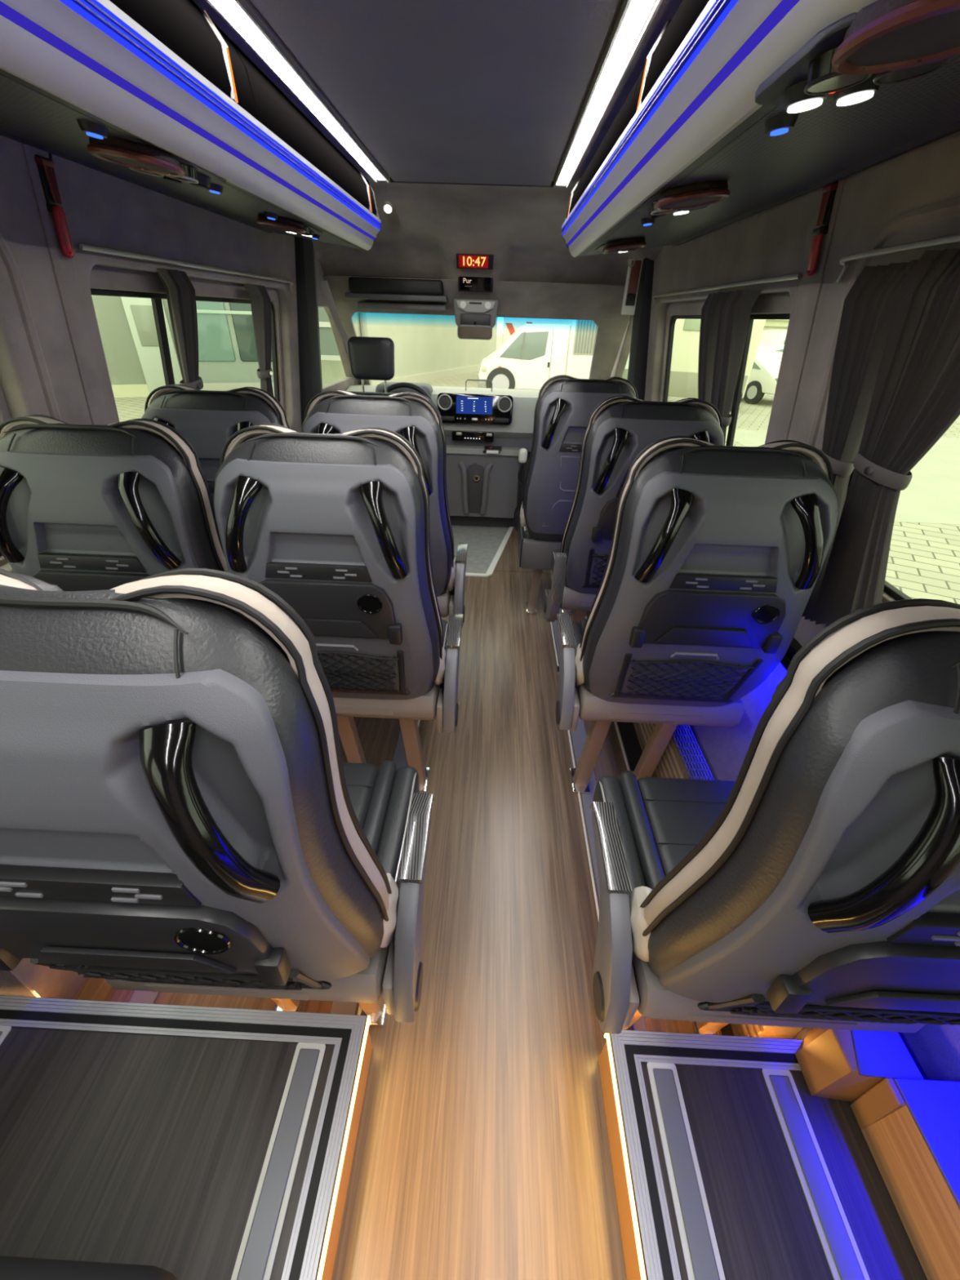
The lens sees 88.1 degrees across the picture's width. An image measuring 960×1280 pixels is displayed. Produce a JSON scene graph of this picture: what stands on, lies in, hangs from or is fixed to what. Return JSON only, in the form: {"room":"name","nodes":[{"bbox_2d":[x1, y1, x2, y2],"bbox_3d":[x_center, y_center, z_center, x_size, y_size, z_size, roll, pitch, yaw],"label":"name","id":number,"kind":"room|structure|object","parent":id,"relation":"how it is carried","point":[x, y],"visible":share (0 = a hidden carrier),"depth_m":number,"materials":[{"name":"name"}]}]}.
{"room":"vehicle interior","nodes":[
{"label":"vehicle interior","id":0,"kind":"room"},
{"bbox_2d":[0,135,301,572],"bbox_3d":[-1.038,-0.343,0.884,0.204,1.174,4.204,3,33,1],"label":"wall","id":1,"kind":"structure","parent":0,"point":[101,209],"depth_m":1.21,"materials":[{"name":"plastic"}]},
{"bbox_2d":[0,384,11,566],"bbox_3d":[-1.084,-0.177,0.600,0.126,0.688,1.288,3,33,1],"label":"window","id":2,"kind":"structure","parent":1,"relation":"in","point":[5,415],"depth_m":1.09,"materials":[{"name":"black glass"}]},
{"bbox_2d":[0,232,62,421],"bbox_3d":[-1.021,-0.188,0.588,0.124,0.763,1.363,3,33,1],"label":"trim","id":3,"kind":"structure","parent":1,"relation":"attached to","point":[13,271],"depth_m":1.06,"materials":[{"name":"plastic"}]},
{"bbox_2d":[0,958,87,999],"bbox_3d":[-1.003,-0.083,2.108,0.165,0.620,2.650,3,33,1],"label":"trim","id":4,"kind":"structure","parent":1,"relation":"attached to","point":[28,979],"depth_m":1.09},
{"bbox_2d":[34,154,74,258],"bbox_3d":[-0.920,-0.934,1.076,0.040,0.170,0.037,3,33,1],"label":"hammer","id":5,"kind":"object","parent":1,"relation":"attached to","point":[46,166],"visible":1,"depth_m":1.06,"materials":[{"name":"red plastic"}]},
{"bbox_2d":[21,142,109,425],"bbox_3d":[-0.994,-0.611,1.289,0.148,1.040,0.078,3,33,1],"label":"trim","id":6,"kind":"structure","parent":1,"relation":"attached to","point":[64,268],"depth_m":1.16,"materials":[{"name":"plastic"}]},
{"bbox_2d":[79,243,293,293],"bbox_3d":[-0.900,-1.271,1.736,0.016,0.050,1.387,3,33,1],"label":"rail","id":7,"kind":"object","parent":1,"relation":"attached to","point":[83,246],"visible":1,"depth_m":1.45,"materials":[{"name":"silver metal"}]},
{"bbox_2d":[155,267,203,390],"bbox_3d":[-0.954,-0.854,1.642,0.141,0.596,0.168,3,33,1],"label":"curtain","id":8,"kind":"object","parent":7,"relation":"hanging from","point":[180,294],"visible":0.56,"depth_m":1.54,"materials":[{"name":"grey fabric"}]},
{"bbox_2d":[243,284,273,395],"bbox_3d":[-0.929,-1.168,2.135,0.135,0.586,0.152,3,33,1],"label":"curtain","id":9,"kind":"object","parent":7,"relation":"hanging from","point":[260,304],"visible":0.62,"depth_m":2.05,"materials":[{"name":"grey fabric"}]},
{"bbox_2d":[89,264,284,410],"bbox_3d":[-1.028,-1.025,1.909,0.125,0.683,1.428,3,33,1],"label":"window","id":10,"kind":"structure","parent":1,"relation":"in","point":[107,281],"depth_m":1.62,"materials":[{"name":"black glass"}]},
{"bbox_2d":[0,0,382,250],"bbox_3d":[-0.724,-0.700,0.449,0.509,0.248,3.762,3,33,1],"label":"luggage rack","id":11,"kind":"object","parent":1,"relation":"attached to","point":[152,95],"visible":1,"depth_m":0.84,"materials":[{"name":"black plastic"}]},
{"bbox_2d":[76,119,108,139],"bbox_3d":[-0.585,-0.774,0.752,0.039,0.018,0.040,3,33,1],"label":"lamp","id":12,"kind":"object","parent":11,"relation":"attached to","point":[95,129],"depth_m":0.74,"materials":[{"name":"blue plastic"}]},
{"bbox_2d":[204,10,227,48],"bbox_3d":[-0.474,-1.093,0.889,0.034,0.041,0.006,-18,38,-28],"label":"light","id":13,"kind":"object","parent":11,"relation":"attached to","point":[221,43],"depth_m":0.88,"materials":[{"name":"white plastic"}]},
{"bbox_2d":[226,48,238,102],"bbox_3d":[-0.460,-1.047,0.920,0.004,0.074,0.022,-13,36,-21],"label":"light","id":14,"kind":"object","parent":11,"relation":"attached to","point":[232,79],"depth_m":0.92,"materials":[{"name":"white plastic"}]},
{"bbox_2d":[294,236,321,428],"bbox_3d":[-0.947,-1.230,2.792,0.234,1.760,0.150,3,33,1],"label":"trim","id":15,"kind":"structure","parent":1,"relation":"attached to","point":[307,318],"depth_m":2.50,"materials":[{"name":"black plastic"}]},
{"bbox_2d":[320,280,349,355],"bbox_3d":[-0.763,-1.698,2.724,0.052,0.438,0.203,23,38,28],"label":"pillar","id":16,"kind":"structure","parent":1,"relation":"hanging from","point":[324,284],"depth_m":2.65,"materials":[{"name":"grey plastic"}]},
{"bbox_2d":[315,259,359,391],"bbox_3d":[-0.954,-1.571,3.442,0.189,1.636,1.206,3,33,1],"label":"door","id":17,"kind":"structure","parent":1,"relation":"in","point":[343,384],"depth_m":3.22,"materials":[{"name":"plastic"}]},
{"bbox_2d":[318,306,341,360],"bbox_3d":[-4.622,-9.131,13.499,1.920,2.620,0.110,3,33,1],"label":"window","id":18,"kind":"structure","parent":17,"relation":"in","point":[329,350],"depth_m":13.93,"materials":[{"name":"grey"}]},
{"bbox_2d":[344,275,448,302],"bbox_3d":[-0.467,-1.971,2.785,0.570,0.105,0.140,3,33,1],"label":"shelf","id":19,"kind":"object","parent":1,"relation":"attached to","point":[361,288],"visible":0.92,"depth_m":2.73,"materials":[{"name":"black plastic"}]},
{"bbox_2d":[357,302,447,311],"bbox_3d":[-0.452,-1.937,2.881,0.520,0.030,0.105,3,33,1],"label":"sun visor","id":20,"kind":"object","parent":1,"relation":"attached to","point":[360,304],"visible":1,"depth_m":2.84,"materials":[{"name":"grey plastic"}]},
{"bbox_2d":[456,253,493,269],"bbox_3d":[-0.026,-1.957,2.558,0.190,0.070,0.050,3,33,1],"label":"clock display","id":21,"kind":"object","parent":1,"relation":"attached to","point":[471,261],"visible":1,"depth_m":2.55,"materials":[{"name":"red plastic"}]},
{"bbox_2d":[457,276,493,292],"bbox_3d":[-0.024,-1.953,2.710,0.190,0.082,0.056,3,33,1],"label":"display","id":22,"kind":"object","parent":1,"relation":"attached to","point":[477,284],"visible":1,"depth_m":2.71,"materials":[{"name":"black plastic"}]},
{"bbox_2d":[453,297,498,328],"bbox_3d":[-0.024,-1.883,2.881,0.260,0.160,0.143,3,33,1],"label":"console","id":23,"kind":"object","parent":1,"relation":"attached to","point":[483,312],"visible":0.86,"depth_m":2.83,"materials":[{"name":"grey plastic"}]},
{"bbox_2d":[457,321,492,339],"bbox_3d":[-0.028,-1.804,2.863,0.200,0.115,0.068,3,33,1],"label":"mirror","id":24,"kind":"object","parent":23,"relation":"attached to","point":[475,331],"visible":0.98,"depth_m":2.85,"materials":[{"name":"grey mirror"}]},
{"bbox_2d":[458,325,491,338],"bbox_3d":[-0.030,-1.767,2.848,0.186,0.056,0.002,3,33,1],"label":"mirror glass","id":25,"kind":"object","parent":24,"relation":"attached to","point":[464,331],"depth_m":2.85,"materials":[{"name":"grey mirror"}]},
{"bbox_2d":[311,175,662,321],"bbox_3d":[0.000,-1.890,2.459,1.760,0.484,0.940,3,33,1],"label":"front bulkhead panel","id":26,"kind":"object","parent":1,"relation":"attached to","point":[428,224],"depth_m":2.43,"materials":[{"name":"fabric"}]},
{"bbox_2d":[73,570,739,1279],"bbox_3d":[-0.128,0.694,1.531,1.980,0.040,4.200,3,33,1],"label":"floor","id":27,"kind":"structure","parent":0,"point":[482,1149],"depth_m":1.18,"materials":[{"name":"brown wood"}]},
{"bbox_2d":[0,414,228,591],"bbox_3d":[-0.813,-0.029,1.459,0.493,1.203,0.607,3,33,1],"label":"seat","id":28,"kind":"object","parent":27,"relation":"on","point":[83,507],"visible":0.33,"depth_m":1.00,"materials":[{"name":"black leather"}]},
{"bbox_2d":[128,990,159,1004],"bbox_3d":[-0.771,0.268,2.111,0.060,0.004,2.310,3,33,1],"label":"trim","id":29,"kind":"structure","parent":27,"relation":"on","point":[139,996],"depth_m":1.20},
{"bbox_2d":[0,995,372,1279],"bbox_3d":[-0.709,1.269,0.430,0.892,0.164,1.587,3,33,1],"label":"podium","id":30,"kind":"object","parent":27,"relation":"on","point":[131,1133],"visible":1,"depth_m":0.89,"materials":[{"name":"brown"}]},
{"bbox_2d":[0,1255,177,1279],"bbox_3d":[-0.619,1.001,0.381,0.520,0.350,0.642,3,33,1],"label":"seat","id":31,"kind":"object","parent":30,"relation":"on","point":[11,1268],"visible":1,"depth_m":0.55,"materials":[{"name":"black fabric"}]},
{"bbox_2d":[231,1042,325,1279],"bbox_3d":[-0.364,1.193,0.415,0.058,0.006,1.400,3,33,1],"label":"floor light strip","id":32,"kind":"object","parent":30,"relation":"on","point":[255,1258],"visible":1,"depth_m":0.85,"materials":[{"name":"grey metal"}]},
{"bbox_2d":[141,384,289,504],"bbox_3d":[-0.808,-0.329,1.920,0.493,1.203,0.607,3,33,1],"label":"seat","id":33,"kind":"object","parent":27,"relation":"on","point":[207,419],"visible":0.1,"depth_m":1.44,"materials":[{"name":"black leather"}]},
{"bbox_2d":[0,568,434,1026],"bbox_3d":[-0.355,0.362,0.882,0.530,1.203,0.607,3,33,1],"label":"seat","id":34,"kind":"object","parent":27,"relation":"on","point":[182,811],"visible":1,"depth_m":0.45,"materials":[{"name":"black leather"}]},
{"bbox_2d":[342,762,378,829],"bbox_3d":[-0.374,0.434,1.028,0.260,0.080,0.442,3,33,1],"label":"cushion","id":35,"kind":"object","parent":34,"relation":"on","point":[362,780],"depth_m":1.12,"materials":[{"name":"black leather"}]},
{"bbox_2d":[379,872,399,947],"bbox_3d":[-0.153,0.432,0.795,0.043,0.155,0.110,3,33,1],"label":"cushion","id":36,"kind":"object","parent":34,"relation":"on","point":[389,918],"depth_m":0.77,"materials":[{"name":"grey fabric"}]},
{"bbox_2d":[213,422,463,792],"bbox_3d":[-0.318,-0.007,1.451,0.530,1.203,0.607,3,33,1],"label":"seat","id":37,"kind":"object","parent":27,"relation":"on","point":[336,526],"visible":0.81,"depth_m":1.02,"materials":[{"name":"grey plastic"}]},
{"bbox_2d":[435,647,445,684],"bbox_3d":[-0.116,0.062,1.364,0.043,0.155,0.110,3,33,1],"label":"cushion","id":38,"kind":"object","parent":37,"relation":"on","point":[440,676],"depth_m":1.34,"materials":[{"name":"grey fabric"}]},
{"bbox_2d":[329,728,407,1014],"bbox_3d":[-0.287,0.289,2.104,0.059,0.004,2.310,3,33,1],"label":"trim","id":39,"kind":"structure","parent":27,"relation":"on","point":[400,759],"depth_m":1.83,"materials":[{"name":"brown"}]},
{"bbox_2d":[301,389,468,626],"bbox_3d":[-0.314,-0.319,1.929,0.530,1.203,0.607,3,33,1],"label":"seat","id":40,"kind":"object","parent":27,"relation":"on","point":[412,415],"visible":0.27,"depth_m":1.47,"materials":[{"name":"grey plastic"}]},
{"bbox_2d":[545,589,599,919],"bbox_3d":[0.363,0.317,2.094,0.007,0.006,2.310,3,33,1],"label":"trim","id":41,"kind":"structure","parent":27,"relation":"on","point":[569,735],"depth_m":1.63,"materials":[{"name":"white plastic"}]},
{"bbox_2d":[517,374,638,615],"bbox_3d":[0.448,-0.679,2.521,0.493,1.203,0.607,3,33,1],"label":"seat","id":42,"kind":"object","parent":27,"relation":"on","point":[565,405],"visible":0.54,"depth_m":2.15,"materials":[{"name":"black leather"}]},
{"bbox_2d":[546,589,646,1031],"bbox_3d":[0.403,0.319,2.093,0.060,0.004,2.310,3,33,1],"label":"trim","id":43,"kind":"structure","parent":27,"relation":"on","point":[579,736],"depth_m":1.74,"materials":[{"name":"grey metal"}]},
{"bbox_2d":[543,395,724,678],"bbox_3d":[0.526,-0.331,1.992,0.538,1.203,0.635,3,33,1],"label":"seat","id":44,"kind":"object","parent":27,"relation":"on","point":[620,427],"visible":0.5,"depth_m":1.57,"materials":[{"name":"black leather"}]},
{"bbox_2d":[586,610,733,1035],"bbox_3d":[0.604,0.328,2.090,0.068,0.004,2.310,3,33,1],"label":"trim","id":45,"kind":"structure","parent":27,"relation":"on","point":[633,749],"depth_m":1.95,"materials":[{"name":"black plastic"}]},
{"bbox_2d":[555,435,837,794],"bbox_3d":[0.495,0.012,1.464,0.529,1.203,0.607,3,33,1],"label":"seat","id":46,"kind":"object","parent":27,"relation":"on","point":[717,553],"visible":1,"depth_m":1.06,"materials":[{"name":"grey plastic"}]},
{"bbox_2d":[574,643,584,684],"bbox_3d":[0.285,0.064,1.383,0.043,0.155,0.110,3,33,1],"label":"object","id":47,"kind":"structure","parent":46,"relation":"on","point":[580,657],"depth_m":1.35,"materials":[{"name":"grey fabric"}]},
{"bbox_2d":[635,722,802,1039],"bbox_3d":[0.689,0.240,2.011,0.082,0.243,2.244,3,33,1],"label":"duct","id":48,"kind":"object","parent":27,"relation":"on","point":[682,757],"visible":0.12,"depth_m":1.60,"materials":[{"name":"brown"}]},
{"bbox_2d":[672,724,714,780],"bbox_3d":[0.696,0.141,1.947,0.070,0.007,2.244,3,33,1],"label":"grille","id":49,"kind":"object","parent":48,"relation":"attached to","point":[693,764],"depth_m":1.59,"materials":[{"name":"silver metal"}]},
{"bbox_2d":[598,1029,927,1279],"bbox_3d":[0.523,1.323,0.412,0.581,0.164,1.587,3,33,1],"label":"podium","id":50,"kind":"object","parent":27,"relation":"on","point":[764,1227],"visible":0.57,"depth_m":0.88,"materials":[{"name":"brown"}]},
{"bbox_2d":[646,1062,725,1279],"bbox_3d":[0.335,1.224,0.405,0.057,0.006,1.400,3,33,1],"label":"rail","id":51,"kind":"object","parent":50,"relation":"on","point":[702,1259],"visible":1,"depth_m":0.85,"materials":[{"name":"grey metal"}]},
{"bbox_2d":[761,1068,870,1279],"bbox_3d":[0.563,1.234,0.402,0.056,0.006,1.400,3,33,1],"label":"rail","id":52,"kind":"object","parent":50,"relation":"on","point":[844,1259],"visible":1,"depth_m":0.86,"materials":[{"name":"grey metal"}]},
{"bbox_2d":[795,1027,923,1102],"bbox_3d":[0.711,0.798,0.956,0.139,0.139,0.115,3,33,1],"label":"box","id":53,"kind":"object","parent":50,"relation":"on","point":[841,1064],"visible":0.69,"depth_m":0.92,"materials":[{"name":"brown"}]},
{"bbox_2d":[850,1076,959,1279],"bbox_3d":[0.749,1.216,0.303,0.137,0.152,1.437,3,33,1],"label":"duct cover","id":54,"kind":"object","parent":50,"relation":"on","point":[910,1128],"visible":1,"depth_m":0.82,"materials":[{"name":"brown wood"}]},
{"bbox_2d":[590,598,959,1035],"bbox_3d":[0.470,0.398,0.869,0.529,1.203,0.607,3,33,1],"label":"seat","id":55,"kind":"object","parent":27,"relation":"on","point":[821,889],"visible":1,"depth_m":0.47,"materials":[{"name":"black leather"}]},
{"bbox_2d":[629,885,652,961],"bbox_3d":[0.259,0.450,0.789,0.043,0.155,0.110,3,33,1],"label":"trim","id":56,"kind":"structure","parent":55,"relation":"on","point":[640,913],"depth_m":0.76,"materials":[{"name":"grey fabric"}]},
{"bbox_2d":[636,777,741,875],"bbox_3d":[0.487,0.472,1.015,0.260,0.080,0.442,3,33,1],"label":"cushion","id":57,"kind":"object","parent":55,"relation":"on","point":[677,814],"depth_m":1.09,"materials":[{"name":"black leather"}]},
{"bbox_2d":[192,0,682,182],"bbox_3d":[-0.081,-0.783,0.342,1.980,0.027,3.820,3,33,1],"label":"ceiling","id":58,"kind":"structure","parent":0,"point":[667,9],"depth_m":1.11,"materials":[{"name":"plastic"}]},
{"bbox_2d":[205,0,389,182],"bbox_3d":[-0.453,-0.773,0.352,0.056,0.021,3.800,3,33,1],"label":"ceiling light strip","id":59,"kind":"object","parent":58,"relation":"attached to","point":[241,15],"visible":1,"depth_m":1.09,"materials":[{"name":"white plastic"}]},
{"bbox_2d":[250,0,618,186],"bbox_3d":[-0.101,-0.765,0.352,0.620,0.015,3.815,3,33,1],"label":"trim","id":60,"kind":"structure","parent":58,"relation":"attached to","point":[461,91],"depth_m":1.07,"materials":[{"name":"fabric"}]},
{"bbox_2d":[553,0,662,187],"bbox_3d":[0.246,-0.743,0.342,0.056,0.021,3.800,3,33,1],"label":"ceiling light strip","id":61,"kind":"object","parent":58,"relation":"attached to","point":[634,18],"visible":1,"depth_m":1.05,"materials":[{"name":"white plastic"}]},
{"bbox_2d":[451,524,551,571],"bbox_3d":[-0.022,-0.885,3.961,1.980,0.040,1.600,3,33,1],"label":"floor","id":62,"kind":"structure","parent":0,"point":[484,542],"depth_m":3.69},
{"bbox_2d":[347,336,395,395],"bbox_3d":[-0.557,-1.089,3.017,0.500,1.300,0.560,3,33,1],"label":"seat","id":63,"kind":"object","parent":62,"relation":"on","point":[370,357],"visible":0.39,"depth_m":2.50,"materials":[{"name":"black leather"}]},
{"bbox_2d":[346,382,539,527],"bbox_3d":[0.000,-1.422,3.822,1.860,1.010,0.786,3,33,1],"label":"dashboard","id":64,"kind":"object","parent":62,"relation":"on","point":[486,430],"visible":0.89,"depth_m":3.52,"materials":[{"name":"grey plastic"}]},
{"bbox_2d":[375,382,432,396],"bbox_3d":[-0.511,-1.681,3.369,0.370,0.110,0.200,3,33,1],"label":"hood","id":65,"kind":"object","parent":64,"relation":"attached to","point":[428,388],"depth_m":3.28,"materials":[{"name":"grey plastic"}]},
{"bbox_2d":[446,444,521,456],"bbox_3d":[-0.283,-1.503,3.749,1.230,0.040,0.600,3,33,1],"label":"shelf","id":66,"kind":"object","parent":64,"relation":"attached to","point":[451,450],"depth_m":3.50,"materials":[{"name":"grey plastic"}]},
{"bbox_2d":[465,526,514,576],"bbox_3d":[0.097,-0.670,3.592,0.485,0.008,1.439,22,38,28],"label":"trim","id":67,"kind":"structure","parent":62,"relation":"on","point":[495,559],"depth_m":3.40,"materials":[{"name":"white plastic"}]},
{"bbox_2d":[493,527,551,573],"bbox_3d":[0.294,-0.751,3.730,0.390,0.004,1.110,3,33,1],"label":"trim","id":68,"kind":"structure","parent":62,"relation":"on","point":[508,561],"depth_m":3.42,"materials":[{"name":"brown wood"}]},
{"bbox_2d":[644,131,959,645],"bbox_3d":[0.855,-0.334,0.969,0.204,1.174,4.474,3,33,1],"label":"wall","id":69,"kind":"structure","parent":0,"point":[770,242],"depth_m":1.24,"materials":[{"name":"plastic"}]},
{"bbox_2d":[322,275,631,385],"bbox_3d":[0.004,-1.927,3.316,1.873,0.722,1.008,3,33,1],"label":"windshield frame","id":70,"kind":"structure","parent":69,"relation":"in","point":[602,304],"depth_m":2.87,"materials":[{"name":"grey plastic"}]},
{"bbox_2d":[610,315,633,377],"bbox_3d":[0.954,-1.539,3.493,0.189,1.636,1.016,3,33,1],"label":"door","id":71,"kind":"structure","parent":69,"relation":"in","point":[620,362],"depth_m":3.26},
{"bbox_2d":[621,254,643,315],"bbox_3d":[0.763,-1.787,2.503,0.078,0.245,0.043,3,33,1],"label":"case","id":72,"kind":"object","parent":69,"relation":"attached to","point":[634,268],"visible":1,"depth_m":2.49,"materials":[{"name":"white plastic"}]},
{"bbox_2d":[627,257,653,400],"bbox_3d":[0.901,-1.250,2.919,0.234,1.760,0.160,3,33,1],"label":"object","id":73,"kind":"structure","parent":69,"relation":"attached to","point":[637,374],"depth_m":2.61,"materials":[{"name":"black plastic"}]},
{"bbox_2d":[658,292,791,445],"bbox_3d":[0.936,-1.026,2.013,0.125,0.683,1.428,3,33,1],"label":"window","id":74,"kind":"structure","parent":69,"relation":"in","point":[773,305],"depth_m":1.84,"materials":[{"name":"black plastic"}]},
{"bbox_2d":[652,273,800,306],"bbox_3d":[0.826,-1.281,1.845,0.016,0.050,1.428,3,33,1],"label":"rail","id":75,"kind":"object","parent":69,"relation":"attached to","point":[797,276],"visible":1,"depth_m":1.56,"materials":[{"name":"silver metal"}]},
{"bbox_2d":[697,292,728,403],"bbox_3d":[0.840,-0.934,1.859,0.136,0.596,0.176,3,33,1],"label":"curtain","id":76,"kind":"object","parent":75,"relation":"hanging from","point":[710,312],"visible":0.47,"depth_m":1.76,"materials":[{"name":"grey fabric"}]},
{"bbox_2d":[711,288,761,445],"bbox_3d":[0.833,-0.830,1.699,0.136,0.596,0.222,3,33,1],"label":"curtain","id":77,"kind":"object","parent":75,"relation":"hanging from","point":[735,310],"visible":0.58,"depth_m":1.60,"materials":[{"name":"grey fabric"}]},
{"bbox_2d":[688,662,813,1039],"bbox_3d":[0.830,-0.002,2.081,0.165,0.620,2.650,3,33,1],"label":"trim","id":78,"kind":"structure","parent":69,"relation":"attached to","point":[724,749],"depth_m":1.49,"materials":[{"name":"plastic"}]},
{"bbox_2d":[560,0,959,257],"bbox_3d":[0.515,-0.645,0.431,0.509,0.251,3.762,3,33,1],"label":"luggage rack","id":79,"kind":"object","parent":69,"relation":"attached to","point":[737,110],"visible":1,"depth_m":0.70,"materials":[{"name":"black plastic"}]},
{"bbox_2d":[636,58,647,111],"bbox_3d":[0.297,-1.013,0.908,0.004,0.074,0.022,18,36,23],"label":"light","id":80,"kind":"object","parent":79,"relation":"attached to","point":[645,75],"depth_m":0.90,"materials":[{"name":"white plastic"}]},
{"bbox_2d":[646,22,666,58],"bbox_3d":[0.315,-1.059,0.878,0.034,0.041,0.006,24,39,30],"label":"light","id":81,"kind":"object","parent":79,"relation":"attached to","point":[651,55],"depth_m":0.87,"materials":[{"name":"white plastic"}]},
{"bbox_2d":[764,113,799,136],"bbox_3d":[0.392,-0.674,0.649,0.039,0.018,0.040,3,33,1],"label":"lamp","id":82,"kind":"object","parent":79,"relation":"attached to","point":[775,124],"depth_m":0.64,"materials":[{"name":"blue plastic"}]},
{"bbox_2d":[786,98,822,113],"bbox_3d":[0.356,-0.586,0.543,0.033,0.004,0.033,-4,33,5],"label":"reading lamp","id":83,"kind":"object","parent":79,"relation":"on","point":[793,105],"depth_m":0.54,"materials":[{"name":"white plastic"}]},
{"bbox_2d":[836,90,874,106],"bbox_3d":[0.407,-0.589,0.539,0.033,0.004,0.033,-4,33,5],"label":"reading lamp","id":84,"kind":"object","parent":79,"relation":"on","point":[844,98],"depth_m":0.53,"materials":[{"name":"white plastic"}]},
{"bbox_2d":[779,637,802,671],"bbox_3d":[0.862,0.158,1.199,0.050,0.061,4.300,3,33,1],"label":"trim","id":85,"kind":"structure","parent":69,"relation":"attached to","point":[794,646],"depth_m":1.36,"materials":[{"name":"black plastic"}]},
{"bbox_2d":[769,177,845,442],"bbox_3d":[0.848,-0.617,1.395,0.148,1.040,0.118,3,33,1],"label":"trim","id":86,"kind":"structure","parent":69,"relation":"attached to","point":[810,287],"depth_m":1.26,"materials":[{"name":"plastic"}]},
{"bbox_2d":[806,181,838,276],"bbox_3d":[0.790,-0.949,1.152,0.034,0.170,0.037,3,33,1],"label":"hammer","id":87,"kind":"object","parent":69,"relation":"attached to","point":[828,192],"visible":0.99,"depth_m":1.14,"materials":[{"name":"red plastic"}]},
{"bbox_2d":[845,467,911,609],"bbox_3d":[0.879,-0.173,0.697,0.126,0.688,1.248,3,33,1],"label":"window","id":88,"kind":"structure","parent":69,"relation":"in","point":[891,593],"depth_m":1.10,"materials":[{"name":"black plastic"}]},
{"bbox_2d":[807,197,959,447],"bbox_3d":[0.816,-0.189,0.686,0.124,0.763,1.323,3,33,1],"label":"trim","id":89,"kind":"structure","parent":69,"relation":"attached to","point":[948,209],"depth_m":0.98,"materials":[{"name":"plastic"}]},
{"bbox_2d":[835,233,959,283],"bbox_3d":[0.768,-0.465,0.553,0.016,0.050,1.290,3,33,1],"label":"rail","id":90,"kind":"object","parent":69,"relation":"attached to","point":[844,261],"visible":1,"depth_m":0.92,"materials":[{"name":"silver metal"}]},
{"bbox_2d":[801,259,919,619],"bbox_3d":[0.814,-0.402,1.128,0.154,0.721,0.195,3,33,1],"label":"curtain","id":91,"kind":"object","parent":90,"relation":"hanging from","point":[868,306],"visible":0.53,"depth_m":1.03,"materials":[{"name":"grey fabric"}]},
{"bbox_2d":[809,248,959,626],"bbox_3d":[0.808,-0.291,0.939,0.157,0.721,0.316,3,33,1],"label":"curtain","id":92,"kind":"object","parent":90,"relation":"hanging from","point":[915,400],"visible":0.9,"depth_m":0.93,"materials":[{"name":"grey fabric"}]},
{"bbox_2d":[897,1023,959,1081],"bbox_3d":[0.826,1.172,0.278,0.015,0.620,1.650,3,33,1],"label":"trim","id":93,"kind":"structure","parent":69,"relation":"attached to","point":[935,1049],"depth_m":0.92,"materials":[{"name":"carpet"}]},
{"label":"outside","id":94,"kind":"structure","parent":0,"visible":0},
{"bbox_2d":[725,429,959,524],"bbox_3d":[32.791,-2.129,8.825,54.700,0.004,6.500,3,33,1],"label":"asphalt lane","id":95,"kind":"structure","parent":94,"point":[932,495],"depth_m":8.13,"materials":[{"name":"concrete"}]},
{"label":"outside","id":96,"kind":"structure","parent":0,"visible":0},
{"bbox_2d":[114,333,959,604],"bbox_3d":[0.914,-14.543,26.311,120.000,0.100,120.000,3,33,1],"label":"paved ground","id":97,"kind":"structure","parent":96,"point":[923,562],"depth_m":5.91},
{"bbox_2d":[91,294,182,397],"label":"window","id":98,"kind":"structure","parent":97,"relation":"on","point":[126,326],"depth_m":13.02,"materials":[{"name":"grey"}]},
{"bbox_2d":[195,301,274,396],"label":"window","id":99,"kind":"structure","parent":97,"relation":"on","point":[228,359],"depth_m":10.44,"materials":[{"name":"grey"}]},
{"bbox_2d":[320,311,497,385],"bbox_3d":[-2.699,-14.429,19.442,7.000,7.000,15.900,3,33,1],"label":"building","id":100,"kind":"structure","parent":97,"relation":"on","point":[427,347],"depth_m":18.26,"materials":[{"name":"beige"}]},
{"bbox_2d":[502,317,564,343],"bbox_3d":[2.763,-11.588,18.115,3.800,4.000,2.220,3,33,1],"label":"trailer","id":101,"kind":"object","parent":97,"relation":"on","point":[511,325],"visible":0.09,"depth_m":17.23,"materials":[{"name":"white metal"}]},
{"bbox_2d":[477,319,597,390],"bbox_3d":[2.245,-8.938,14.974,4.515,2.958,1.888,3,33,1],"label":"van","id":102,"kind":"object","parent":97,"relation":"on","point":[534,354],"visible":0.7,"depth_m":14.47,"materials":[{"name":"white metal"}]},
{"bbox_2d":[668,319,766,411],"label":"window","id":103,"kind":"structure","parent":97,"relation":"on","point":[683,380],"depth_m":13.89,"materials":[{"name":"beige"}]},
{"bbox_2d":[743,349,782,404],"bbox_3d":[9.047,-9.097,16.955,1.800,1.450,4.420,-10,35,-17],"label":"parked car","id":104,"kind":"object","parent":97,"relation":"on","point":[763,377],"visible":0.24,"depth_m":15.58,"materials":[{"name":"white metal"}]},
{"bbox_2d":[759,328,786,344],"bbox_3d":[15.919,-14.495,25.097,4.820,2.000,1.800,-9,35,-16],"label":"parked car","id":105,"kind":"object","parent":97,"relation":"on","point":[772,335],"visible":0.03,"depth_m":23.93,"materials":[{"name":"white metal"}]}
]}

